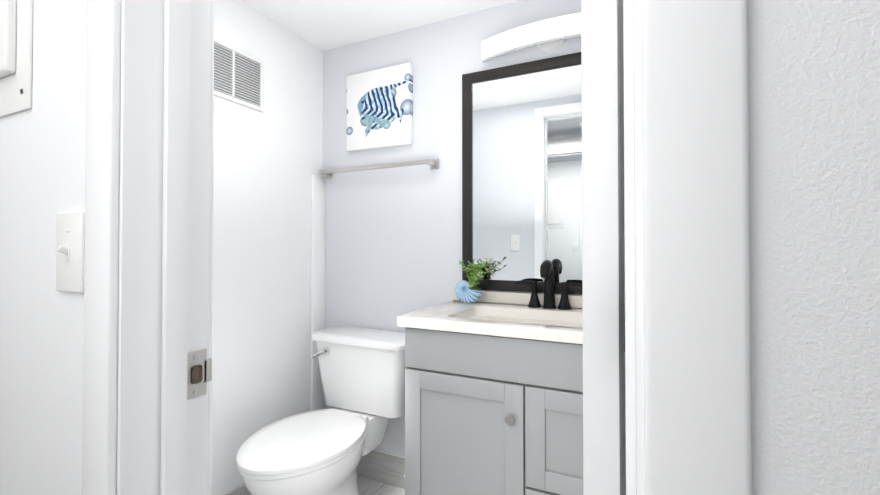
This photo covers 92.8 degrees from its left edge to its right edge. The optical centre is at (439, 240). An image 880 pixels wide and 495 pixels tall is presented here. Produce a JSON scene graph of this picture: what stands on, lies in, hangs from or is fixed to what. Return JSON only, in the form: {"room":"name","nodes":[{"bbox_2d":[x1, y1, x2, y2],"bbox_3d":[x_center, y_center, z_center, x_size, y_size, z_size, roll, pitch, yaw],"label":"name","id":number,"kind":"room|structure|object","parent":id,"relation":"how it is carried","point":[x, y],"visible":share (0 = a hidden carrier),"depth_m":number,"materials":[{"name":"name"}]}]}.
{"room":"hallway","nodes":[
{"label":"hallway","id":0,"kind":"room"},
{"bbox_2d":[211,0,322,494],"bbox_3d":[-0.933,0.059,1.629,0.100,2.180,1.273,0,-1,26],"label":"wall","id":1,"kind":"structure","parent":0,"point":[267,162],"depth_m":1.84,"materials":[{"name":"white paint"}]},
{"bbox_2d":[226,484,250,494],"bbox_3d":[-0.878,1.079,1.601,0.010,0.140,1.252,0,-1,26],"label":"baseboard","id":2,"kind":"structure","parent":1,"relation":"attached to","point":[241,489],"depth_m":1.72,"materials":[{"name":"wood"}]},
{"bbox_2d":[214,37,263,111],"bbox_3d":[-0.841,-0.677,1.703,0.008,0.225,0.304,0,-1,26],"label":"air vent","id":3,"kind":"object","parent":1,"relation":"in","point":[238,76],"visible":0.69,"depth_m":1.73,"materials":[{"name":"grey metal"}]},
{"bbox_2d":[310,175,324,410],"bbox_3d":[-0.624,0.413,2.134,0.018,1.485,0.088,0,-1,26],"label":"trim","id":4,"kind":"structure","parent":1,"relation":"attached to","point":[317,266],"depth_m":2.12,"materials":[{"name":"white paint"}]},
{"bbox_2d":[241,0,519,50],"bbox_3d":[-0.124,-1.035,1.256,1.694,0.060,1.273,0,-1,26],"label":"ceiling","id":5,"kind":"structure","parent":0,"point":[323,25],"depth_m":1.85,"materials":[{"name":"white paint"}]},
{"bbox_2d":[357,475,404,494],"bbox_3d":[-0.312,1.162,0.610,5.200,0.050,2.751,0,-1,26],"label":"floor","id":6,"kind":"structure","parent":0,"point":[366,486],"depth_m":1.95,"materials":[{"name":"grey wood"}]},
{"bbox_2d":[236,326,406,494],"bbox_3d":[-0.449,0.786,1.662,0.508,0.732,0.752,0,-1,26],"label":"toilet","id":7,"kind":"object","parent":6,"relation":"on","point":[324,451],"visible":0.96,"depth_m":1.68,"materials":[{"name":"white ceramic"}]},
{"bbox_2d":[397,260,582,494],"bbox_3d":[0.381,0.609,1.426,0.941,1.076,0.488,0,-1,26],"label":"bathroom vanity","id":8,"kind":"object","parent":6,"relation":"on","point":[493,392],"visible":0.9,"depth_m":1.32,"materials":[{"name":"grey wood"}]},
{"bbox_2d":[455,258,495,302],"bbox_3d":[0.140,0.165,1.713,0.177,0.191,0.085,0,-1,26],"label":"planter","id":9,"kind":"object","parent":8,"relation":"on","point":[466,291],"visible":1,"depth_m":1.71,"materials":[{"name":"blue ceramic"}]},
{"bbox_2d":[514,260,581,309],"bbox_3d":[0.404,0.166,1.577,0.273,0.185,0.126,0,-1,26],"label":"faucet","id":10,"kind":"object","parent":8,"relation":"on","point":[546,268],"depth_m":1.59,"materials":[{"name":"black metal"}]},
{"bbox_2d":[0,0,879,494],"bbox_3d":[-0.349,0.046,0.546,5.000,2.180,0.059,0,-1,26],"label":"wall","id":11,"kind":"structure","parent":0,"point":[814,124],"depth_m":0.25,"materials":[{"name":"white paint"}]},
{"bbox_2d":[0,0,32,117],"bbox_3d":[-0.827,-0.526,0.737,0.410,0.642,0.021,0,-1,26],"label":"box","id":12,"kind":"object","parent":11,"relation":"attached to","point":[16,28],"visible":1,"depth_m":0.66,"materials":[{"name":"white plastic"}]},
{"bbox_2d":[56,211,84,292],"bbox_3d":[-0.528,0.016,0.589,0.070,0.114,0.018,0,-1,26],"label":"light switch","id":13,"kind":"object","parent":11,"relation":"attached to","point":[70,242],"visible":0.98,"depth_m":0.59,"materials":[{"name":"white plastic"}]},
{"bbox_2d":[82,0,751,494],"bbox_3d":[-0.116,0.086,0.467,0.731,2.097,0.146,0,-1,26],"label":"door frame","id":14,"kind":"structure","parent":11,"relation":"attached to","point":[148,274],"depth_m":0.53,"materials":[{"name":"white painted wood"}]},
{"bbox_2d":[581,0,625,494],"bbox_3d":[0.323,0.118,0.662,0.124,2.014,0.590,0,-1,26],"label":"door","id":15,"kind":"structure","parent":11,"relation":"in","point":[603,294],"depth_m":0.42,"materials":[{"name":"white wood"}]},
{"bbox_2d":[323,0,580,455],"bbox_3d":[0.173,0.062,1.861,1.894,2.180,0.100,0,-1,26],"label":"wall","id":16,"kind":"structure","parent":0,"point":[393,243],"depth_m":1.97,"materials":[{"name":"white paint"}]},
{"bbox_2d":[319,159,438,177],"bbox_3d":[-0.312,-0.346,2.001,0.649,0.044,0.074,0,-1,26],"label":"towel rail","id":17,"kind":"object","parent":16,"relation":"attached to","point":[432,163],"visible":1,"depth_m":1.94,"materials":[{"name":"silver metal"}]},
{"bbox_2d":[346,62,412,151],"bbox_3d":[-0.296,-0.634,2.021,0.364,0.376,0.031,0,-1,26],"label":"canvas art","id":18,"kind":"object","parent":16,"relation":"attached to","point":[379,108],"visible":0.92,"depth_m":2.00},
{"bbox_2d":[357,449,404,488],"bbox_3d":[-0.274,1.081,2.001,0.732,0.146,0.010,0,-1,26],"label":"baseboard","id":19,"kind":"structure","parent":16,"relation":"attached to","point":[382,467],"depth_m":1.99,"materials":[{"name":"wood"}]},
{"bbox_2d":[462,52,581,294],"bbox_3d":[0.455,-0.259,1.661,0.786,0.934,0.023,0,-1,26],"label":"bathroom mirror","id":20,"kind":"object","parent":16,"relation":"attached to","point":[521,171],"visible":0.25,"depth_m":1.71,"materials":[{"name":"grey mirror"}]},
{"bbox_2d":[481,13,580,62],"bbox_3d":[0.439,-0.823,1.634,0.602,0.132,0.098,0,-1,26],"label":"sconce","id":21,"kind":"object","parent":16,"relation":"attached to","point":[549,35],"visible":0.62,"depth_m":1.63,"materials":[{"name":"white glass"}]}
]}

